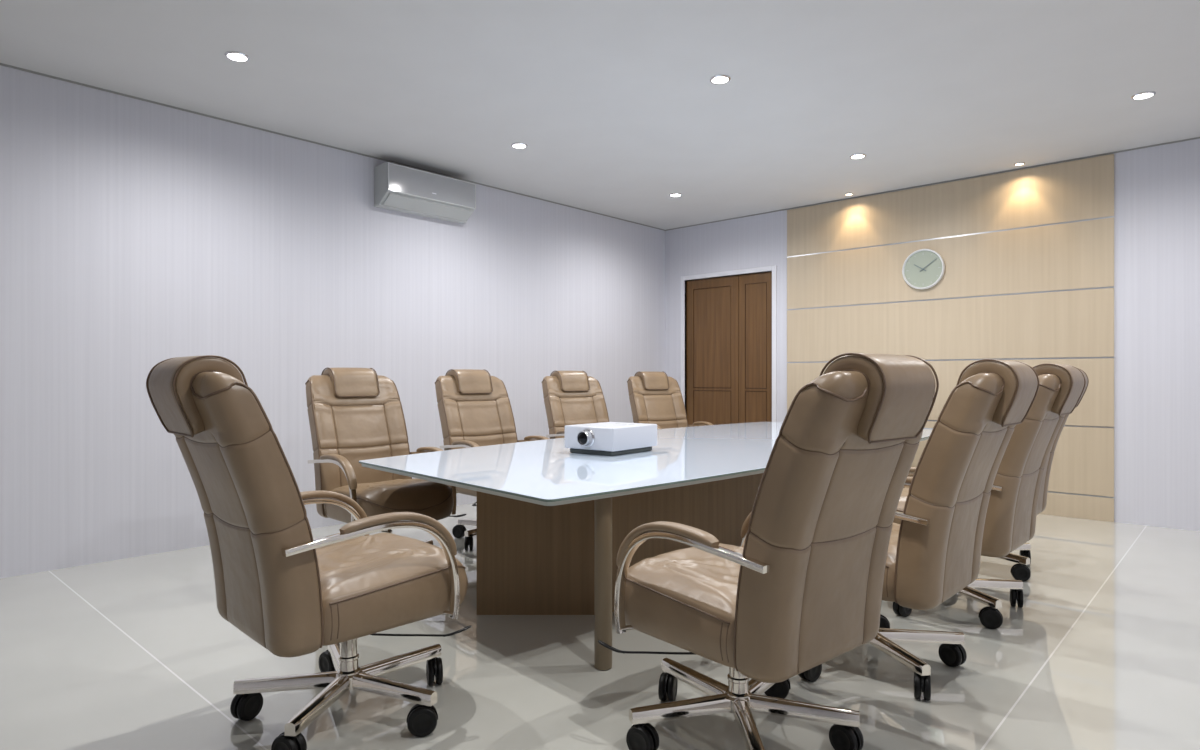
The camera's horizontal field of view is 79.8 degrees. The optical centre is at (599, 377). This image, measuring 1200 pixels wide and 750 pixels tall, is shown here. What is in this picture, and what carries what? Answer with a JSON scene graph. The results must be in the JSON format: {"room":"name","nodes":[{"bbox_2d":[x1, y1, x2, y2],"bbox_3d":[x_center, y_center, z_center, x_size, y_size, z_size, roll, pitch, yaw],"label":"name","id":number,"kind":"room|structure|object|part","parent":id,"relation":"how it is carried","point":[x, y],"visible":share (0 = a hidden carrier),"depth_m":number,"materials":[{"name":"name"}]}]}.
{"room":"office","nodes":[
{"label":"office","id":0,"kind":"room"},
{"bbox_2d":[0,65,664,577],"bbox_3d":[-2.336,-0.343,5.762,0.120,3.085,9.500,0,0,42],"label":"wall","id":1,"kind":"structure","parent":0,"point":[136,235],"depth_m":5.20,"materials":[{"name":"paint"}]},
{"bbox_2d":[0,63,664,230],"bbox_3d":[-2.288,-1.879,5.719,0.008,0.012,9.260,0,0,42],"label":"trim","id":2,"kind":"structure","parent":1,"relation":"attached to","point":[1,64],"depth_m":5.50,"materials":[{"name":"grey paint"}]},
{"bbox_2d":[374,162,475,223],"bbox_3d":[-1.538,-1.632,6.381,0.224,0.345,0.910,0,0,42],"label":"air conditioner","id":3,"kind":"object","parent":1,"relation":"attached to","point":[399,188],"visible":1,"depth_m":6.25,"materials":[{"name":"grey plastic"}]},
{"bbox_3d":[-1.586,-1.471,6.425,0.092,0.022,0.910,0,0,42],"label":"rail","id":4,"kind":"part","parent":3,"relation":"part of","materials":[{"name":"grey plastic"}]},
{"bbox_3d":[-1.462,-1.679,6.312,0.020,0.234,0.910,0,0,42],"label":"panel frame","id":5,"kind":"part","parent":3,"relation":"part of","materials":[{"name":"grey plastic"}]},
{"bbox_3d":[-1.463,-1.681,6.313,0.015,0.226,0.894,0,0,42],"label":"panel","id":6,"kind":"part","parent":3,"relation":"part of","materials":[{"name":"grey plastic"}]},
{"bbox_2d":[0,0,1199,229],"bbox_3d":[-0.013,-1.945,3.641,6.410,0.120,9.500,0,0,42],"label":"ceiling","id":7,"kind":"structure","parent":0,"point":[616,108],"depth_m":4.50,"materials":[{"name":"paint"}]},
{"bbox_2d":[225,51,249,61],"bbox_3d":[-2.123,-1.881,4.200,0.131,0.009,0.131,0,0,42],"label":"recessed light","id":8,"kind":"object","parent":7,"relation":"in","point":[237,56],"visible":1,"depth_m":4.19,"materials":[{"name":"silver metal"}]},
{"bbox_2d":[511,143,526,148],"bbox_3d":[-0.653,-1.881,5.810,0.131,0.009,0.131,0,0,42],"label":"recessed light","id":9,"kind":"object","parent":7,"relation":"in","point":[514,145],"visible":1,"depth_m":5.79,"materials":[{"name":"silver metal"}]},
{"bbox_2d":[669,193,681,196],"bbox_3d":[0.776,-1.881,7.375,0.131,0.009,0.131,0,0,42],"label":"recessed light","id":10,"kind":"object","parent":7,"relation":"in","point":[671,194],"visible":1,"depth_m":7.35,"materials":[{"name":"silver metal"}]},
{"bbox_2d":[710,74,730,83],"bbox_3d":[0.757,-1.881,4.522,0.131,0.009,0.131,0,0,42],"label":"recessed light","id":11,"kind":"object","parent":7,"relation":"in","point":[717,79],"visible":1,"depth_m":4.51,"materials":[{"name":"silver metal"}]},
{"bbox_2d":[850,153,865,158],"bbox_3d":[2.187,-1.881,6.088,0.131,0.009,0.131,0,0,42],"label":"recessed light","id":12,"kind":"object","parent":7,"relation":"in","point":[859,155],"visible":1,"depth_m":6.08,"materials":[{"name":"silver metal"}]},
{"bbox_2d":[1014,162,1024,165],"bbox_3d":[3.685,-1.881,6.304,0.086,0.009,0.086,0,0,42],"label":"recessed light","id":13,"kind":"object","parent":7,"relation":"in","point":[1018,163],"visible":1,"depth_m":6.29,"materials":[{"name":"silver metal"}]},
{"bbox_2d":[1131,91,1155,99],"bbox_3d":[3.619,-1.881,4.779,0.131,0.009,0.131,0,0,42],"label":"recessed light","id":14,"kind":"object","parent":7,"relation":"in","point":[1143,95],"visible":1,"depth_m":4.77,"materials":[{"name":"silver metal"}]},
{"bbox_2d":[0,503,1199,749],"bbox_3d":[-0.013,1.260,3.641,6.410,0.120,9.500,0,0,42],"label":"floor","id":15,"kind":"structure","parent":0,"point":[1101,651],"depth_m":2.93,"materials":[{"name":"tile"}]},
{"bbox_2d":[146,355,470,749],"bbox_3d":[-0.971,0.566,2.512,1.018,1.268,0.836,0,0,-45],"label":"office chair","id":16,"kind":"object","parent":15,"relation":"on","point":[294,594],"visible":1,"depth_m":2.26,"materials":[{"name":"beige leather"}]},
{"bbox_3d":[-1.175,0.414,2.305,0.328,0.865,0.608,0,0,-45],"label":"backrest","id":17,"kind":"part","parent":16,"relation":"part of","materials":[{"name":"beige leather"}]},
{"bbox_3d":[-1.103,1.075,2.538,0.350,0.045,0.051,0,0,-11],"label":"leg","id":18,"kind":"part","parent":16,"relation":"part of","materials":[{"name":"silver metal"}]},
{"bbox_3d":[-0.928,1.075,2.373,0.051,0.045,0.350,0,0,7],"label":"leg","id":19,"kind":"part","parent":16,"relation":"part of","materials":[{"name":"silver metal"}]},
{"bbox_3d":[-1.000,1.075,2.756,0.051,0.045,0.350,0,0,-29],"label":"leg","id":20,"kind":"part","parent":16,"relation":"part of","materials":[{"name":"silver metal"}]},
{"bbox_3d":[-1.145,0.654,2.745,0.600,0.370,0.090,0,0,-45],"label":"armrest","id":21,"kind":"part","parent":16,"relation":"part of","materials":[{"name":"silver metal"}]},
{"bbox_3d":[-0.734,0.654,2.331,0.600,0.370,0.090,0,0,-45],"label":"armrest","id":22,"kind":"part","parent":16,"relation":"part of","materials":[{"name":"silver metal"}]},
{"bbox_3d":[-0.844,0.728,2.633,0.659,0.221,0.604,0,0,-45],"label":"seat","id":23,"kind":"part","parent":16,"relation":"part of","materials":[{"name":"beige leather"}]},
{"bbox_3d":[-0.716,1.075,2.488,0.350,0.045,0.051,0,0,25],"label":"leg","id":24,"kind":"part","parent":16,"relation":"part of","materials":[{"name":"silver metal"}]},
{"bbox_3d":[-0.761,1.075,2.725,0.051,0.045,0.350,0,0,43],"label":"leg","id":25,"kind":"part","parent":16,"relation":"part of","materials":[{"name":"silver metal"}]},
{"bbox_3d":[-0.668,0.860,2.450,0.453,0.027,0.073,0,0,6],"label":"height lever","id":26,"kind":"part","parent":16,"relation":"part of","materials":[{"name":"black metal"}]},
{"bbox_2d":[305,367,465,544],"bbox_3d":[-1.361,0.566,4.425,0.826,1.268,1.008,0,0,-45],"label":"office chair","id":27,"kind":"object","parent":15,"relation":"on","point":[355,415],"visible":0.77,"depth_m":4.48,"materials":[{"name":"beige leather"}]},
{"bbox_3d":[-1.540,0.654,4.191,0.090,0.370,0.600,0,0,-45],"label":"armrest","id":28,"kind":"part","parent":27,"relation":"part of","materials":[{"name":"silver metal"}]},
{"bbox_3d":[-1.565,0.414,4.632,0.608,0.865,0.328,0,0,-45],"label":"backrest","id":29,"kind":"part","parent":27,"relation":"part of","materials":[{"name":"beige leather"}]},
{"bbox_3d":[-1.238,0.728,4.300,0.604,0.221,0.659,0,0,-45],"label":"seat","id":30,"kind":"part","parent":27,"relation":"part of","materials":[{"name":"beige leather"}]},
{"bbox_3d":[-1.125,0.654,4.601,0.090,0.370,0.600,0,0,-45],"label":"armrest","id":31,"kind":"part","parent":27,"relation":"part of","materials":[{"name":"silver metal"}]},
{"bbox_2d":[435,369,548,549],"bbox_3d":[-0.793,0.566,5.309,1.029,1.268,0.820,0,0,40],"label":"office chair","id":32,"kind":"object","parent":15,"relation":"on","point":[475,410],"visible":0.56,"depth_m":5.47,"materials":[{"name":"beige leather"}]},
{"bbox_3d":[-0.950,0.654,5.112,0.090,0.370,0.600,0,0,-43],"label":"armrest","id":33,"kind":"part","parent":32,"relation":"part of","materials":[{"name":"silver metal"}]},
{"bbox_3d":[-0.644,0.728,5.210,0.604,0.221,0.659,0,0,-43],"label":"seat","id":34,"kind":"part","parent":32,"relation":"part of","materials":[{"name":"beige leather"}]},
{"bbox_3d":[-0.894,1.075,5.335,0.350,0.045,0.051,0,0,18],"label":"leg","id":35,"kind":"part","parent":32,"relation":"part of","materials":[{"name":"silver metal"}]},
{"bbox_3d":[-0.821,1.075,5.105,0.051,0.045,0.350,0,0,36],"label":"leg","id":36,"kind":"part","parent":32,"relation":"part of","materials":[{"name":"silver metal"}]},
{"bbox_3d":[-0.960,0.414,5.553,0.608,0.865,0.328,0,0,-43],"label":"backrest","id":37,"kind":"part","parent":32,"relation":"part of","materials":[{"name":"beige leather"}]},
{"bbox_3d":[-0.521,0.654,5.506,0.090,0.370,0.600,0,0,-43],"label":"armrest","id":38,"kind":"part","parent":32,"relation":"part of","materials":[{"name":"silver metal"}]},
{"bbox_2d":[542,371,608,438],"bbox_3d":[-0.053,0.566,6.305,0.826,1.268,1.008,0,0,-35],"label":"office chair","id":39,"kind":"object","parent":15,"relation":"on","point":[570,397],"visible":0.39,"depth_m":6.49,"materials":[{"name":"beige leather"}]},
{"bbox_3d":[-0.269,0.654,6.105,0.090,0.370,0.600,0,0,-35],"label":"armrest","id":40,"kind":"part","parent":39,"relation":"part of","materials":[{"name":"silver metal"}]},
{"bbox_2d":[359,422,932,670],"bbox_3d":[0.807,0.826,5.114,2.087,0.748,4.954,0,0,42],"label":"conference table","id":41,"kind":"object","parent":15,"relation":"on","point":[553,522],"visible":0.55,"depth_m":3.63,"materials":[{"name":"white glass"}]},
{"bbox_3d":[0.014,0.841,2.974,0.074,0.719,0.074,0,0,42],"label":"leg","id":42,"kind":"part","parent":41,"relation":"part of","materials":[{"name":"brown wood"}]},
{"bbox_2d":[565,422,656,455],"bbox_3d":[0.055,0.368,4.377,0.374,0.168,0.509,0,0,38],"label":"projector","id":43,"kind":"object","parent":41,"relation":"on","point":[604,438],"visible":1,"depth_m":4.24,"materials":[{"name":"grey plastic"}]},
{"bbox_3d":[0.807,0.458,5.114,2.087,0.011,4.954,0,0,42],"label":"glass","id":44,"kind":"part","parent":41,"relation":"part of","materials":[{"name":"white glass"}]},
{"bbox_2d":[627,371,712,428],"bbox_3d":[0.733,0.566,7.188,0.826,1.268,1.008,0,0,-29],"label":"office chair","id":45,"kind":"object","parent":15,"relation":"on","point":[654,397],"visible":0.47,"depth_m":7.40,"materials":[{"name":"beige leather"}]},
{"bbox_3d":[0.590,0.414,7.442,0.608,0.865,0.328,0,0,-29],"label":"backrest","id":46,"kind":"part","parent":45,"relation":"part of","materials":[{"name":"beige leather"}]},
{"bbox_3d":[1.007,0.654,7.296,0.090,0.370,0.600,0,0,-29],"label":"armrest","id":47,"kind":"part","parent":45,"relation":"part of","materials":[{"name":"silver metal"}]},
{"bbox_2d":[598,353,938,749],"bbox_3d":[0.523,0.566,2.325,0.826,1.268,1.008,0,0,-40],"label":"office chair","id":48,"kind":"object","parent":15,"relation":"on","point":[802,589],"visible":1,"depth_m":2.05,"materials":[{"name":"beige leather"}]},
{"bbox_3d":[0.219,0.860,2.291,0.453,0.027,0.073,0,0,-1],"label":"height lever","id":49,"kind":"part","parent":48,"relation":"part of","materials":[{"name":"black metal"}]},
{"bbox_3d":[0.266,1.075,2.338,0.350,0.045,0.051,0,0,-17],"label":"leg","id":50,"kind":"part","parent":48,"relation":"part of","materials":[{"name":"silver metal"}]},
{"bbox_3d":[0.409,0.728,2.458,0.604,0.221,0.659,0,0,-40],"label":"seat","id":51,"kind":"part","parent":48,"relation":"part of","materials":[{"name":"beige leather"}]},
{"bbox_3d":[0.274,0.654,2.167,0.090,0.370,0.600,0,0,-40],"label":"armrest","id":52,"kind":"part","parent":48,"relation":"part of","materials":[{"name":"silver metal"}]},
{"bbox_3d":[0.346,1.075,2.565,0.051,0.045,0.350,0,0,-35],"label":"leg","id":53,"kind":"part","parent":48,"relation":"part of","materials":[{"name":"silver metal"}]},
{"bbox_3d":[0.719,0.654,2.545,0.090,0.370,0.600,0,0,-40],"label":"armrest","id":54,"kind":"part","parent":48,"relation":"part of","materials":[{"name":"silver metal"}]},
{"bbox_3d":[0.457,1.075,2.192,0.051,0.045,0.350,0,0,1],"label":"leg","id":55,"kind":"part","parent":48,"relation":"part of","materials":[{"name":"silver metal"}]},
{"bbox_3d":[0.587,1.075,2.559,0.051,0.045,0.350,0,0,37],"label":"leg","id":56,"kind":"part","parent":48,"relation":"part of","materials":[{"name":"silver metal"}]},
{"bbox_3d":[0.655,1.075,2.328,0.350,0.045,0.051,0,0,19],"label":"leg","id":57,"kind":"part","parent":48,"relation":"part of","materials":[{"name":"silver metal"}]},
{"bbox_3d":[0.711,0.414,2.103,0.608,0.865,0.328,0,0,-40],"label":"backrest","id":58,"kind":"part","parent":48,"relation":"part of","materials":[{"name":"beige leather"}]},
{"bbox_2d":[798,359,1038,699],"bbox_3d":[1.188,0.566,2.961,1.027,1.268,0.826,0,0,43],"label":"office chair","id":59,"kind":"object","parent":15,"relation":"on","point":[934,553],"visible":0.71,"depth_m":2.60,"materials":[{"name":"beige leather"}]},
{"bbox_3d":[1.068,0.728,3.074,0.659,0.221,0.604,0,0,43],"label":"seat","id":60,"kind":"part","parent":59,"relation":"part of","materials":[{"name":"beige leather"}]},
{"bbox_3d":[1.168,1.075,2.818,0.051,0.045,0.350,0,0,-12],"label":"leg","id":61,"kind":"part","parent":59,"relation":"part of","materials":[{"name":"silver metal"}]},
{"bbox_3d":[0.966,0.654,2.769,0.600,0.370,0.090,0,0,43],"label":"armrest","id":62,"kind":"part","parent":59,"relation":"part of","materials":[{"name":"silver metal"}]},
{"bbox_3d":[1.331,1.075,2.996,0.350,0.045,0.051,0,0,6],"label":"leg","id":63,"kind":"part","parent":59,"relation":"part of","materials":[{"name":"silver metal"}]},
{"bbox_3d":[1.407,0.414,2.755,0.328,0.865,0.608,0,0,43],"label":"backrest","id":64,"kind":"part","parent":59,"relation":"part of","materials":[{"name":"beige leather"}]},
{"bbox_2d":[893,363,1085,628],"bbox_3d":[1.920,0.566,3.753,1.025,1.268,0.820,0,0,36],"label":"office chair","id":65,"kind":"object","parent":15,"relation":"on","point":[1010,521],"visible":0.56,"depth_m":3.37,"materials":[{"name":"beige leather"}]},
{"bbox_3d":[1.763,0.728,3.843,0.659,0.221,0.604,0,0,43],"label":"seat","id":66,"kind":"part","parent":65,"relation":"part of","materials":[{"name":"beige leather"}]},
{"bbox_3d":[1.660,0.654,3.538,0.600,0.370,0.090,0,0,43],"label":"armrest","id":67,"kind":"part","parent":65,"relation":"part of","materials":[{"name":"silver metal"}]},
{"bbox_3d":[1.863,1.075,3.586,0.051,0.045,0.350,0,0,-12],"label":"leg","id":68,"kind":"part","parent":65,"relation":"part of","materials":[{"name":"silver metal"}]},
{"bbox_3d":[2.026,1.075,3.764,0.350,0.045,0.051,0,0,6],"label":"leg","id":69,"kind":"part","parent":65,"relation":"part of","materials":[{"name":"silver metal"}]},
{"bbox_3d":[2.102,0.414,3.522,0.328,0.865,0.608,0,0,43],"label":"backrest","id":70,"kind":"part","parent":65,"relation":"part of","materials":[{"name":"beige leather"}]},
{"bbox_2d":[904,368,1088,581],"bbox_3d":[2.411,0.566,4.470,0.820,1.268,1.021,0,0,-40],"label":"office chair","id":71,"kind":"object","parent":15,"relation":"on","point":[1020,571],"visible":0.07,"depth_m":4.36,"materials":[{"name":"beige leather"}]},
{"bbox_3d":[2.448,1.075,4.378,0.051,0.045,0.350,0,0,-23],"label":"leg","id":72,"kind":"part","parent":71,"relation":"part of","materials":[{"name":"silver metal"}]},
{"bbox_3d":[2.574,1.075,4.583,0.350,0.045,0.051,0,0,-5],"label":"leg","id":73,"kind":"part","parent":71,"relation":"part of","materials":[{"name":"silver metal"}]},
{"bbox_3d":[2.653,0.414,4.308,0.328,0.865,0.608,0,0,42],"label":"backrest","id":74,"kind":"part","parent":71,"relation":"part of","materials":[{"name":"beige leather"}]},
{"bbox_2d":[665,139,1199,530],"bbox_3d":[3.149,-0.343,7.105,6.170,3.085,0.120,0,0,42],"label":"wall","id":75,"kind":"structure","parent":0,"point":[1157,188],"depth_m":5.84,"materials":[{"name":"paper"}]},
{"bbox_2d":[681,265,776,424],"bbox_3d":[1.532,-0.035,8.559,1.320,2.470,0.114,0,0,42],"label":"door","id":76,"kind":"structure","parent":75,"relation":"in","point":[730,323],"depth_m":8.54,"materials":[{"name":"brown wood"}]},
{"bbox_2d":[665,137,1199,230],"bbox_3d":[3.106,-1.879,7.057,6.170,0.012,0.008,0,0,42],"label":"trim","id":77,"kind":"structure","parent":75,"relation":"attached to","point":[1196,137],"depth_m":6.76,"materials":[{"name":"grey"}]},
{"bbox_2d":[787,288,1113,361],"bbox_3d":[3.183,-0.464,6.981,2.977,0.572,0.018,0,0,42],"label":"wall panel","id":78,"kind":"object","parent":75,"relation":"attached to","point":[1078,323],"visible":1,"depth_m":6.74,"materials":[{"name":"brown wood"}]},
{"bbox_2d":[787,218,1113,308],"bbox_3d":[3.183,-1.050,6.981,2.977,0.572,0.018,0,0,42],"label":"wall panel","id":79,"kind":"object","parent":75,"relation":"attached to","point":[1075,255],"visible":1,"depth_m":6.69,"materials":[{"name":"brown wood"}]},
{"bbox_2d":[902,249,944,289],"bbox_3d":[3.143,-1.058,6.979,0.394,0.394,0.037,0,0,42],"label":"wall clock","id":80,"kind":"object","parent":79,"relation":"attached to","point":[922,269],"visible":1,"depth_m":6.97,"materials":[{"name":"silver metal"}]},
{"bbox_2d":[787,154,1113,256],"bbox_3d":[3.183,-1.608,6.981,2.977,0.516,0.018,0,0,42],"label":"wall panel","id":81,"kind":"object","parent":75,"relation":"attached to","point":[1082,189],"visible":1,"depth_m":6.76,"materials":[{"name":"brown wood"}]},
{"bbox_2d":[787,358,1113,426],"bbox_3d":[3.183,0.121,6.981,2.977,0.570,0.018,0,0,42],"label":"wall panel","id":82,"kind":"object","parent":75,"relation":"attached to","point":[1096,407],"visible":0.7,"depth_m":6.17,"materials":[{"name":"brown wood"}]},
{"bbox_2d":[787,286,1113,310],"bbox_3d":[3.184,-0.757,6.981,2.977,0.014,0.016,0,0,42],"label":"trim","id":83,"kind":"structure","parent":75,"relation":"attached to","point":[1110,286],"depth_m":6.76,"materials":[{"name":"silver metal"}]},
{"bbox_2d":[787,216,1113,257],"bbox_3d":[3.184,-1.343,6.981,2.977,0.014,0.016,0,0,42],"label":"trim","id":84,"kind":"structure","parent":75,"relation":"attached to","point":[1108,216],"depth_m":6.75,"materials":[{"name":"silver metal"}]},
{"bbox_2d":[787,357,1113,362],"bbox_3d":[3.184,-0.171,6.981,2.977,0.014,0.016,0,0,42],"label":"trim","id":85,"kind":"structure","parent":75,"relation":"attached to","point":[1060,357],"depth_m":6.49,"materials":[{"name":"silver metal"}]},
{"bbox_2d":[911,421,1113,496],"bbox_3d":[3.183,0.705,6.981,2.977,0.570,0.018,0,0,42],"label":"wall panel","id":86,"kind":"object","parent":75,"relation":"attached to","point":[1083,458],"visible":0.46,"depth_m":6.11,"materials":[{"name":"brown wood"}]},
{"bbox_2d":[927,420,1113,427],"bbox_3d":[3.184,0.413,6.981,2.977,0.014,0.016,0,0,42],"label":"trim","id":87,"kind":"structure","parent":75,"relation":"attached to","point":[927,420],"depth_m":6.12,"materials":[{"name":"silver metal"}]},
{"bbox_2d":[1039,492,1113,521],"bbox_3d":[3.183,1.102,6.981,2.977,0.196,0.018,0,0,42],"label":"wall panel","id":88,"kind":"object","parent":75,"relation":"attached to","point":[1065,505],"visible":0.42,"depth_m":6.13,"materials":[{"name":"brown wood"}]},
{"bbox_2d":[1048,491,1113,498],"bbox_3d":[3.184,0.997,6.981,2.977,0.014,0.016,0,0,42],"label":"trim","id":89,"kind":"structure","parent":75,"relation":"attached to","point":[1048,491],"depth_m":6.12,"materials":[{"name":"silver metal"}]}
]}

